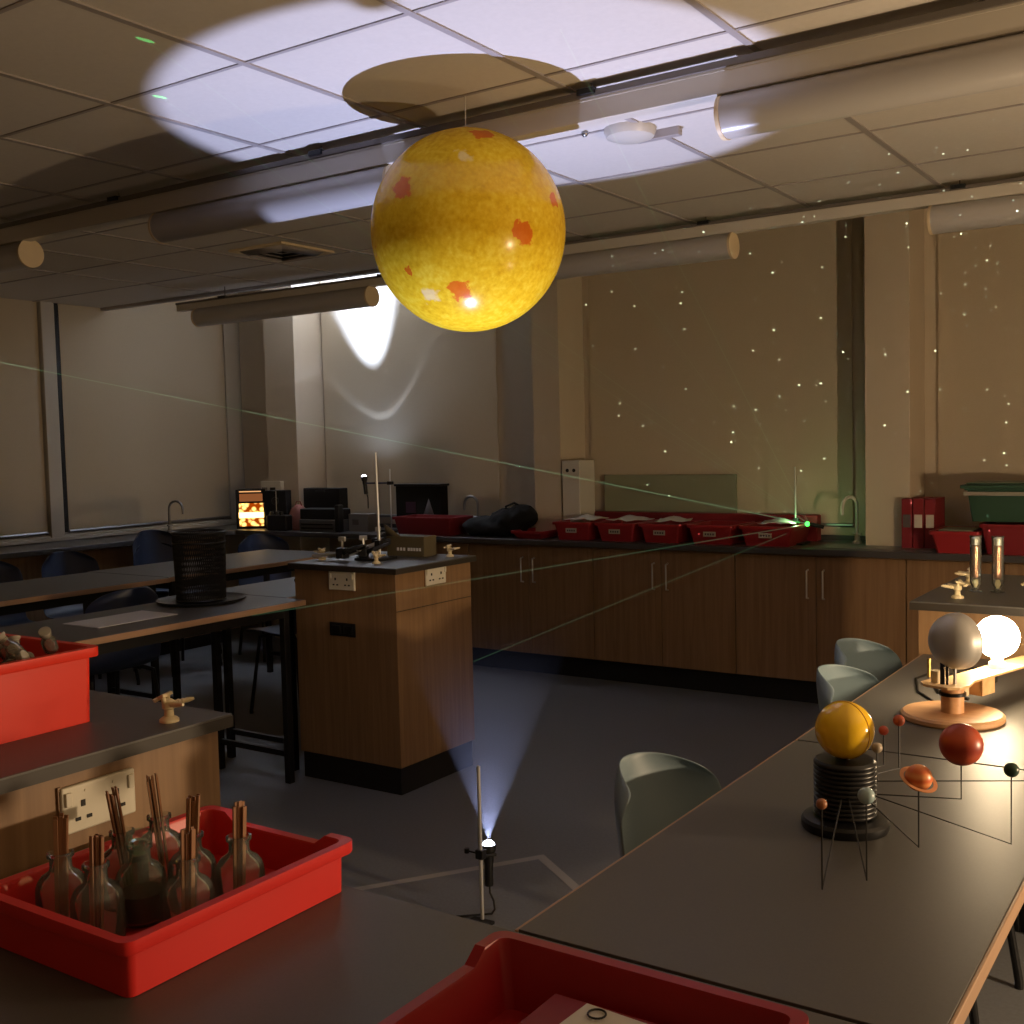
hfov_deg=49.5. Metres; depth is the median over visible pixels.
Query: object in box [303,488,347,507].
equipment case
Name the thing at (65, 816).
wooden splint
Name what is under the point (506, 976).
tray
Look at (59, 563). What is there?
chair
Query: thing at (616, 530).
tray
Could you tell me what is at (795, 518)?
stand
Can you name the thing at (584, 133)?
button
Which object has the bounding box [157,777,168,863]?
wooden splint
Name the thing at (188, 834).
wooden splint
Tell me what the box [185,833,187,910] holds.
wooden splint
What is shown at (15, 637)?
vial
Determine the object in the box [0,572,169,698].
table
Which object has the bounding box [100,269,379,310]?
trim
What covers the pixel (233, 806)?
wooden splint
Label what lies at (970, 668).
power cable
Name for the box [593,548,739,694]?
base cabinet
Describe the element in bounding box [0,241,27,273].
diffuser
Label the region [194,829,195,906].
wooden splint
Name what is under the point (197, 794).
wooden splint
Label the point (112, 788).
wooden splint
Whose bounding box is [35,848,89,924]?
bottle
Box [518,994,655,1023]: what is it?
paper stack
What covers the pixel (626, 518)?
loose paper
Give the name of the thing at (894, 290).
wall pier
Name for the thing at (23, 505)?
roller blind
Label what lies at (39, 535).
window
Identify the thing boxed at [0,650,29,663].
vial
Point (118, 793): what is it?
wooden splint
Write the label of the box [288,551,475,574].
countertop
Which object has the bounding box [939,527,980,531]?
loose paper
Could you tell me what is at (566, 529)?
tray
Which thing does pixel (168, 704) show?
tap
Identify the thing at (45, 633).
vial
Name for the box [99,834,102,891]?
wooden splint
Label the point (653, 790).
chair
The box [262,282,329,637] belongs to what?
wall pier
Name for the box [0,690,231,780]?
countertop
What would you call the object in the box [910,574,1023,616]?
countertop
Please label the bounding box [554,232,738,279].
tube light
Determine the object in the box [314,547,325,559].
tap
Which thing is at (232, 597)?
round tray
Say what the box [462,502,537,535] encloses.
bag
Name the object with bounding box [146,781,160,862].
wooden splint
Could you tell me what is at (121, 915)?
bottle
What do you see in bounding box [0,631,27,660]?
vial
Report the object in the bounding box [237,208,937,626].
wall
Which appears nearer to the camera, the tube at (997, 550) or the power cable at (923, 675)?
the power cable at (923, 675)
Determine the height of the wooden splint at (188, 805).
0.156 m
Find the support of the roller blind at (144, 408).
attached to the window at (58, 318)
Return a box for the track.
[175,274,386,311]
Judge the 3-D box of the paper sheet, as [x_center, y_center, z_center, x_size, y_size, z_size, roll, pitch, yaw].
[-1.590,0.435,4.522,0.230,0.002,0.380,1,4,34]
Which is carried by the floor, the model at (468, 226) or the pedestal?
the pedestal
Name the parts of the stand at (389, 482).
clamp arm, rod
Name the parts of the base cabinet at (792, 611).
door, handle, handle, door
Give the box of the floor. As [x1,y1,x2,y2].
[94,626,1023,1023]
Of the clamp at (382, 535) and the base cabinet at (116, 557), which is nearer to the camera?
the clamp at (382, 535)
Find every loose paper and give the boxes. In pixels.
[565,514,607,520]
[606,515,654,521]
[655,516,692,521]
[757,517,800,523]
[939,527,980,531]
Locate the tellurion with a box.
[900,612,1023,729]
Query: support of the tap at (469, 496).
on the countertop at (814, 548)
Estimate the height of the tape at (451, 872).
0.001 m
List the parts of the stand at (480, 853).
rod, plate, clamp arm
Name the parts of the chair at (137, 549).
leg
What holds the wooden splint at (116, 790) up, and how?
in the bottle at (109, 905)
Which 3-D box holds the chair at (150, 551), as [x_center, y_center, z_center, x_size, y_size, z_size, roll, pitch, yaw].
[-2.344,0.564,7.686,0.514,0.871,0.433,1,4,34]
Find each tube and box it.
[968,535,982,591]
[990,536,1004,592]
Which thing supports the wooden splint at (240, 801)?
in the bottle at (218, 881)
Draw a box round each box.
[235,488,265,528]
[383,523,435,556]
[394,483,448,515]
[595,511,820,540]
[960,481,1023,521]
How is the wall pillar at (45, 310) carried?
attached to the wall at (232, 541)
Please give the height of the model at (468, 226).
0.720 m
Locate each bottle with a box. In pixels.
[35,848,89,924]
[70,859,125,935]
[104,826,148,911]
[115,828,166,928]
[136,812,180,888]
[162,853,214,920]
[167,830,216,914]
[215,832,264,896]
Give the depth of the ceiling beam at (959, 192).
5.09 m
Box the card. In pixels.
[560,1003,645,1023]
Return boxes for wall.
[1,524,248,628]
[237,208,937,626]
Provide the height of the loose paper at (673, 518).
0.032 m
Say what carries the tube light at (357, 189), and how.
attached to the ceiling beam at (983, 20)
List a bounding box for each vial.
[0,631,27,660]
[0,644,7,659]
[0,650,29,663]
[5,643,19,662]
[8,635,21,661]
[38,626,58,653]
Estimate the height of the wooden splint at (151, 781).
0.163 m
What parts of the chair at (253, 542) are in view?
leg, leg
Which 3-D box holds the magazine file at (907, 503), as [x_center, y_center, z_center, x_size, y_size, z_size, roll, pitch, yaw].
[2.192,0.056,6.090,0.056,0.270,0.222,1,4,34]
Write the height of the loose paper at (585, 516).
0.038 m
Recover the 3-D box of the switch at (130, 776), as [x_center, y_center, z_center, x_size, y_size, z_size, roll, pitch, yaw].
[-0.684,0.482,1.993,0.006,0.024,0.012,1,4,34]
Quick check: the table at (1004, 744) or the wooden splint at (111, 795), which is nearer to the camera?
the wooden splint at (111, 795)
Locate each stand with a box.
[354,452,396,560]
[366,469,397,531]
[464,765,496,924]
[793,467,809,544]
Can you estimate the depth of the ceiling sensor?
3.80 m
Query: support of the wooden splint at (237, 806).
in the bottle at (218, 881)
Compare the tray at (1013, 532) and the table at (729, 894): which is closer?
the table at (729, 894)
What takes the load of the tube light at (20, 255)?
attached to the ceiling beam at (983, 20)
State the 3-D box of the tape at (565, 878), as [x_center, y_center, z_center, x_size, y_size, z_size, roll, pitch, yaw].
[0.162,1.257,3.880,0.307,0.001,0.231,1,4,34]
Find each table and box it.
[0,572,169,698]
[0,595,305,783]
[0,830,854,1023]
[89,549,328,699]
[204,577,299,770]
[515,740,1023,1023]
[795,654,1023,908]
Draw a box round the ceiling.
[0,0,1023,307]
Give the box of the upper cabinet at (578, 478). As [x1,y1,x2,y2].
[562,460,594,521]
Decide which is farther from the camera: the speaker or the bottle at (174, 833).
the speaker
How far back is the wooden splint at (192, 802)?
1.63 m
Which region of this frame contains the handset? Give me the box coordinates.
[267,491,292,530]
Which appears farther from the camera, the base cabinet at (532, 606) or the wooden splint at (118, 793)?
the base cabinet at (532, 606)
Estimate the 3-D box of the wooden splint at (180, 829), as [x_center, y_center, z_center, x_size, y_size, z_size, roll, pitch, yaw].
[-0.452,0.507,1.529,0.010,0.146,0.006,2,5,41]
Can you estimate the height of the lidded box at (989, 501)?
0.200 m
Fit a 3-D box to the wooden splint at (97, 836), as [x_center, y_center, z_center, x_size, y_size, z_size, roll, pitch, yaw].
[-0.565,0.512,1.514,0.006,0.142,0.005,1,3,37]
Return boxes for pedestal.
[288,551,476,794]
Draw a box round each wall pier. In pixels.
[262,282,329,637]
[531,277,584,530]
[864,209,924,545]
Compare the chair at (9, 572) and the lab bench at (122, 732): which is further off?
the chair at (9, 572)
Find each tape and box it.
[354,856,537,889]
[535,854,578,889]
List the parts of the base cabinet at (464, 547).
door, door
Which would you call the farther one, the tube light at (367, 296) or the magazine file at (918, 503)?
the tube light at (367, 296)
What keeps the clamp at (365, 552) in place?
on the pedestal
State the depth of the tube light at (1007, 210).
4.68 m
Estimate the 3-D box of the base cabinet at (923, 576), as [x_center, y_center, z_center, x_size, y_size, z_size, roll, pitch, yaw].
[2.542,0.666,5.704,0.961,0.844,0.254,1,4,34]
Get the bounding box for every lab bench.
[0,690,232,878]
[909,574,1023,931]
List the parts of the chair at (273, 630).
leg, leg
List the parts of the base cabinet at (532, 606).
door, handle, handle, door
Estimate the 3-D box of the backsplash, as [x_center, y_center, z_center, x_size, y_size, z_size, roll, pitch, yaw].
[1.450,0.144,6.906,7.070,0.030,0.022,1,4,34]
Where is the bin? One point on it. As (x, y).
(217, 577)
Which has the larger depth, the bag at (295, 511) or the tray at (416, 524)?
the bag at (295, 511)
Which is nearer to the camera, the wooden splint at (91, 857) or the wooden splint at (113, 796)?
the wooden splint at (91, 857)
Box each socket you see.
[56,767,135,833]
[261,481,283,490]
[329,571,355,590]
[424,566,445,586]
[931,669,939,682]
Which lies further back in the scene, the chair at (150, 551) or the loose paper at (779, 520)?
the chair at (150, 551)
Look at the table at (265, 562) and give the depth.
6.54 m
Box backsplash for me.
[380,523,865,540]
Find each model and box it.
[371,96,565,331]
[801,701,1023,889]
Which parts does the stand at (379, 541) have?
plate, rod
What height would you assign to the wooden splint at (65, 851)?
0.152 m
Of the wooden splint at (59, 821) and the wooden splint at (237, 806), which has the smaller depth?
the wooden splint at (59, 821)
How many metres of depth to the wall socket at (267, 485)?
8.69 m
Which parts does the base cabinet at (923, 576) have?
door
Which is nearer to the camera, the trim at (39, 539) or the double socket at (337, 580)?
the double socket at (337, 580)
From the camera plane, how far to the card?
1.21 m
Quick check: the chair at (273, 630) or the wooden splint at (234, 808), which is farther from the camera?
the chair at (273, 630)
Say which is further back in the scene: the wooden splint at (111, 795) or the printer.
the printer
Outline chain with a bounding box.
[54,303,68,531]
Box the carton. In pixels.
[348,513,376,531]
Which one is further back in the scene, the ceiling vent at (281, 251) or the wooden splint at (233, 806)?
the ceiling vent at (281, 251)
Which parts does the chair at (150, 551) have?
leg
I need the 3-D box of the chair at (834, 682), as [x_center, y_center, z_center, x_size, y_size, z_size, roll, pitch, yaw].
[1.070,0.864,2.974,0.514,0.858,0.381,2,5,40]
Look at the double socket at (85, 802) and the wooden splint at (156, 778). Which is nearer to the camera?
the wooden splint at (156, 778)
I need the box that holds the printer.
[299,505,350,531]
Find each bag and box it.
[289,501,304,529]
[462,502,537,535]
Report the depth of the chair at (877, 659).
3.54 m
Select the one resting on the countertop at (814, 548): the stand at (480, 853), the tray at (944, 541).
the tray at (944, 541)
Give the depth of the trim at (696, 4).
3.69 m
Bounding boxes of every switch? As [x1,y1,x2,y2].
[64,793,72,807]
[127,773,134,787]
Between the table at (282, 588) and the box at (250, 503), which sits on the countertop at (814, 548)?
the box at (250, 503)
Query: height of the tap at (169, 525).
0.249 m
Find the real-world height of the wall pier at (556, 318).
3.070 m
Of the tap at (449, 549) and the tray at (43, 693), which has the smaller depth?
the tray at (43, 693)
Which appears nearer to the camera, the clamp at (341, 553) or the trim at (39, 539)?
the clamp at (341, 553)
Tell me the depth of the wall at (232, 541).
9.34 m
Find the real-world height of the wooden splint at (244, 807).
0.149 m
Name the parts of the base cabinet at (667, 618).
door, handle, handle, door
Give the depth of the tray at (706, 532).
6.51 m
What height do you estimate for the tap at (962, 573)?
0.056 m
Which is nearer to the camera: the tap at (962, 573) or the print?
the tap at (962, 573)
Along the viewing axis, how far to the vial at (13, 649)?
2.10 m
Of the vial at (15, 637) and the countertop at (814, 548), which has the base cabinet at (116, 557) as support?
the countertop at (814, 548)
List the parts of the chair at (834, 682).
leg, leg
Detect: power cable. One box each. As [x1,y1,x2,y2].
[915,673,933,700]
[935,667,979,699]
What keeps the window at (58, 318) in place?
in the wall at (232, 541)
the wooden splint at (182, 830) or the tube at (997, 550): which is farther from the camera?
the tube at (997, 550)
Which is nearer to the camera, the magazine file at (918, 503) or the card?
the card
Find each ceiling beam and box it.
[0,0,1023,245]
[563,177,1023,254]
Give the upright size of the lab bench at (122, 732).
0.985 m
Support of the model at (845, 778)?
on the table at (729, 894)
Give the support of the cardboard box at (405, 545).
on the pedestal
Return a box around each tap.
[152,690,193,723]
[167,500,183,531]
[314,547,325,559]
[371,551,385,563]
[443,544,459,556]
[463,495,479,516]
[840,495,861,543]
[941,580,967,598]
[954,567,972,584]
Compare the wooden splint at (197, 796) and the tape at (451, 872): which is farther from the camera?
the tape at (451, 872)
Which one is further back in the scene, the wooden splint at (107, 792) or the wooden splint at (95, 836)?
the wooden splint at (107, 792)
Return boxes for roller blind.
[0,298,48,538]
[58,295,230,532]
[320,273,499,516]
[588,219,853,526]
[938,224,1023,526]
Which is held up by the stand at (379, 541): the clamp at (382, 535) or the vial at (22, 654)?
the clamp at (382, 535)
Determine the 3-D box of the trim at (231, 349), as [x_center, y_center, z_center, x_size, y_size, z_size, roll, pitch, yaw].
[-2.376,-0.994,9.334,0.120,2.150,0.165,1,4,34]
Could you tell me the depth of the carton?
8.15 m
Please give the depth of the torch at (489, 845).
3.54 m
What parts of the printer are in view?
post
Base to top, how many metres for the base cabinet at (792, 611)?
0.844 m
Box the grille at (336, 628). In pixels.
[330,622,355,637]
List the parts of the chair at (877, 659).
leg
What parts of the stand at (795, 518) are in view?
rod, plate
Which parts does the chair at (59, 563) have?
leg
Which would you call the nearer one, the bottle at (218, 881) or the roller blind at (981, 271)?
the bottle at (218, 881)
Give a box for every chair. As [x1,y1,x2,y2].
[0,561,35,626]
[41,551,139,684]
[85,586,160,701]
[133,530,221,663]
[133,542,222,670]
[238,534,291,661]
[246,610,299,713]
[614,752,721,857]
[816,664,1023,1023]
[834,638,1020,931]
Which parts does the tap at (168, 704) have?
lever, lever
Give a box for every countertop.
[0,524,1023,562]
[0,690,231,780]
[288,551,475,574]
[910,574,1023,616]
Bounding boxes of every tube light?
[0,241,43,273]
[148,164,390,243]
[191,286,378,326]
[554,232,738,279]
[714,32,1023,140]
[927,193,1023,234]
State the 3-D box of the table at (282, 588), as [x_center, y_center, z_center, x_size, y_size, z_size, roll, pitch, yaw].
[-0.880,0.755,5.776,0.560,0.825,1.314,1,4,34]
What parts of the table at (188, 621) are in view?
leg, leg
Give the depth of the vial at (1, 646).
2.13 m
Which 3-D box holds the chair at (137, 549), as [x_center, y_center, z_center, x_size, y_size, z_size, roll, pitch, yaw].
[-2.342,0.649,7.691,0.514,0.871,0.433,1,4,34]
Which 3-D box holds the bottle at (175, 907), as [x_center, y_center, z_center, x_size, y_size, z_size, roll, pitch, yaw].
[-0.468,0.524,1.627,0.071,0.112,0.071,1,4,34]
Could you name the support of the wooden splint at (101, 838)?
in the bottle at (121, 915)
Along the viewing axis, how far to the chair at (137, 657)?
5.20 m
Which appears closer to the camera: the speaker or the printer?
the printer
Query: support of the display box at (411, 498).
on the countertop at (814, 548)
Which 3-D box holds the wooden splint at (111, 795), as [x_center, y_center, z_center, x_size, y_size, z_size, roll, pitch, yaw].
[-0.577,0.494,1.641,0.006,0.163,0.025,2,5,44]
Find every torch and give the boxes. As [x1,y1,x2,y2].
[361,475,368,507]
[456,840,495,916]
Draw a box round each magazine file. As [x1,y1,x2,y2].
[902,497,918,547]
[913,497,930,547]
[925,497,944,548]
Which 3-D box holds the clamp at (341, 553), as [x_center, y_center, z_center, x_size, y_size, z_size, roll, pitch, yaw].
[-0.791,0.163,5.060,0.294,0.102,0.102,0,4,28]
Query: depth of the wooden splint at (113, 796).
1.64 m
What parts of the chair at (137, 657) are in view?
leg, leg, leg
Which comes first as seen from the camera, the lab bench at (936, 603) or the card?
the card
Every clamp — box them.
[312,537,366,558]
[327,535,390,557]
[357,527,390,551]
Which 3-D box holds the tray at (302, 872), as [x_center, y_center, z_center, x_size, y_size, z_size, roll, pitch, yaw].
[-0.489,0.549,1.615,0.330,0.078,0.420,1,4,34]
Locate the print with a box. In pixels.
[424,499,433,514]
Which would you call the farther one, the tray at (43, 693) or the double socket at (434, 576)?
the double socket at (434, 576)
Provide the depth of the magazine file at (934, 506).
5.94 m
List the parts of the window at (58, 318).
pane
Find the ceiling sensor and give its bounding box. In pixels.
[604,121,681,144]
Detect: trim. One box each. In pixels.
[0,0,982,292]
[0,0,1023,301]
[0,519,236,546]
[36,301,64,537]
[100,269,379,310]
[221,293,244,518]
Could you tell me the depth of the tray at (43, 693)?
2.06 m
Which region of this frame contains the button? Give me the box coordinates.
[581,131,587,136]
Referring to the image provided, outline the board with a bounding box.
[604,474,736,512]
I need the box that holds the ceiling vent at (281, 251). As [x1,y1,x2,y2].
[228,241,334,261]
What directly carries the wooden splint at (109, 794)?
in the bottle at (109, 905)
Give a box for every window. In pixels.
[0,535,45,539]
[58,318,226,533]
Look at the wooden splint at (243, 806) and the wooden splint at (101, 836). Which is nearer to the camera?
the wooden splint at (101, 836)
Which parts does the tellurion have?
dish, bulb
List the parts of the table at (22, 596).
leg, leg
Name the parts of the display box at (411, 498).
lid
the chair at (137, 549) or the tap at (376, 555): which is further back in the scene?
the chair at (137, 549)
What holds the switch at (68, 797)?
attached to the double socket at (85, 802)
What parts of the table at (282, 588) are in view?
leg, leg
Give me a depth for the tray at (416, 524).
7.68 m
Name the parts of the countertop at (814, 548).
sink rim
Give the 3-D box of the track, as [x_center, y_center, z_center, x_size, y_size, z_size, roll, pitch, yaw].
[-1.445,-1.411,7.005,1.990,0.125,0.070,1,4,34]
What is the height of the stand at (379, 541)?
0.490 m
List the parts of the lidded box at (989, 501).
lid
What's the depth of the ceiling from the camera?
3.59 m
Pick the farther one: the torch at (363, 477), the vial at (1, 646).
the torch at (363, 477)
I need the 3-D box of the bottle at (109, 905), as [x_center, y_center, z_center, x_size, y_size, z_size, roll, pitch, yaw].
[-0.576,0.526,1.646,0.071,0.112,0.071,1,4,34]
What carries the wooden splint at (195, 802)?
in the bottle at (175, 907)
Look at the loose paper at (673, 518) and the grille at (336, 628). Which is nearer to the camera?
the grille at (336, 628)
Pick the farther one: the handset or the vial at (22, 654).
the handset
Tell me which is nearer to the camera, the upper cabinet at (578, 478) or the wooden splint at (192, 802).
the wooden splint at (192, 802)
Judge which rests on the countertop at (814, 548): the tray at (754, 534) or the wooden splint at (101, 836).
the tray at (754, 534)
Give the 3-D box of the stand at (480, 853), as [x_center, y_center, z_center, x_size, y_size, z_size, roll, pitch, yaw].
[-0.129,1.043,3.449,0.100,0.500,0.182,1,4,34]
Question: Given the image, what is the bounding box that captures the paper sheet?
[63,610,176,627]
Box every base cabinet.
[0,537,221,654]
[365,539,475,664]
[469,543,598,678]
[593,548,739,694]
[735,553,906,703]
[907,559,1023,663]
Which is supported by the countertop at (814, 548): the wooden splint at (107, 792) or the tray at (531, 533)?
the tray at (531, 533)
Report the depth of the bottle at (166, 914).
1.52 m
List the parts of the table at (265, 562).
leg, leg, leg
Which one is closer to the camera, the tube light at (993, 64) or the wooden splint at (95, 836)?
the wooden splint at (95, 836)
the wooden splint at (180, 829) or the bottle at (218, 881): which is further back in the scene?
the bottle at (218, 881)
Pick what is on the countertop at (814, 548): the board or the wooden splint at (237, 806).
the board
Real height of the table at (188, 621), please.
0.825 m
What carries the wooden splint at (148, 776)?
in the bottle at (174, 833)
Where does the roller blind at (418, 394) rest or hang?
attached to the wall at (513, 339)
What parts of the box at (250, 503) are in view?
panel, spotted panel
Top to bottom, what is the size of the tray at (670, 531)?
0.115 m
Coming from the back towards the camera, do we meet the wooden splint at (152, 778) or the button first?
the button
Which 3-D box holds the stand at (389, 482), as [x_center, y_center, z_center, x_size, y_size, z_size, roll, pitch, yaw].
[-0.940,-0.088,8.163,0.306,0.455,0.140,1,4,34]
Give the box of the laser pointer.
[795,521,823,528]
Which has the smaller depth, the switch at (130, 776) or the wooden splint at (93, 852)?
the wooden splint at (93, 852)
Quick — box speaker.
[265,490,291,528]
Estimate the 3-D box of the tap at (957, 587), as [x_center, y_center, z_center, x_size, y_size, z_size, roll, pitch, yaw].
[1.384,0.240,3.467,0.072,0.056,0.059,2,5,43]
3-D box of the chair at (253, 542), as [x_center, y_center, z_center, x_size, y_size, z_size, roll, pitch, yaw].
[-1.740,0.607,8.136,0.433,0.871,0.514,-4,5,-39]
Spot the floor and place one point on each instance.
(548, 749)
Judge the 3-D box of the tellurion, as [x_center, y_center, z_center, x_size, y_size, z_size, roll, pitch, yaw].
[1.164,0.354,2.684,0.514,0.256,0.232,-3,4,-27]
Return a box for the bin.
[170,529,226,602]
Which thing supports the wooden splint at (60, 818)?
in the bottle at (85, 907)
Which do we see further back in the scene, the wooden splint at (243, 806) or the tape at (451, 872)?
the tape at (451, 872)
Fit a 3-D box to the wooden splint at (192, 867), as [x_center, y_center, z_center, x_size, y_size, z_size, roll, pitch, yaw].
[-0.439,0.507,1.528,0.012,0.146,0.006,1,4,31]
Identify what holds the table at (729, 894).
on the floor
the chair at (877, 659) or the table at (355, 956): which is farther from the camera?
the chair at (877, 659)
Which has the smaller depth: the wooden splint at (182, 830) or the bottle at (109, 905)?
the wooden splint at (182, 830)
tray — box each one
[0,633,97,743]
[0,805,351,997]
[156,592,245,606]
[378,931,808,1023]
[392,514,472,535]
[511,527,557,538]
[552,518,611,539]
[594,519,658,541]
[638,520,703,542]
[687,520,754,544]
[738,521,811,546]
[929,526,984,553]
[979,522,1023,554]
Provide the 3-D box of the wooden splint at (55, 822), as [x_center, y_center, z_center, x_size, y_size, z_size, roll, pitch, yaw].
[-0.638,0.507,1.556,0.006,0.151,0.014,-2,4,-3]
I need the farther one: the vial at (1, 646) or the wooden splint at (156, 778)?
the vial at (1, 646)
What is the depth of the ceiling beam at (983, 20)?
3.29 m
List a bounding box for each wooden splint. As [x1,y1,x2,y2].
[53,820,59,913]
[58,819,62,914]
[59,817,63,915]
[63,818,67,916]
[64,815,68,916]
[89,836,94,926]
[89,852,94,923]
[94,835,97,927]
[97,836,98,927]
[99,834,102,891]
[99,836,102,928]
[101,836,103,929]
[105,791,126,886]
[109,794,126,884]
[110,794,128,885]
[111,787,130,882]
[113,796,130,884]
[115,788,133,883]
[118,793,134,883]
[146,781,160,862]
[148,776,161,863]
[150,779,163,865]
[151,775,166,875]
[155,774,167,866]
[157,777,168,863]
[180,829,181,912]
[181,829,185,912]
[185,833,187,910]
[186,798,190,831]
[187,833,190,909]
[190,801,194,826]
[190,828,194,908]
[194,802,195,827]
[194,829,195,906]
[195,795,199,905]
[196,794,199,903]
[232,806,235,889]
[233,806,236,888]
[237,806,238,887]
[238,800,241,886]
[241,806,245,885]
[243,806,246,883]
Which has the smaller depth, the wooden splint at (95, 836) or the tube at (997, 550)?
the wooden splint at (95, 836)
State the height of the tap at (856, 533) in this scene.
0.279 m
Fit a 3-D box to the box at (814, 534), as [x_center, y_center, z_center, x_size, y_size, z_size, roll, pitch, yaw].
[1.163,0.083,6.997,1.570,0.155,0.070,1,4,34]
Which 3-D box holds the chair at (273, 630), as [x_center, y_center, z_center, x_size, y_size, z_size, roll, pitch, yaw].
[-1.197,0.704,6.356,0.514,0.871,0.433,1,4,34]
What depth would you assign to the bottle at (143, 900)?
1.57 m
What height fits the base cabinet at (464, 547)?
0.844 m

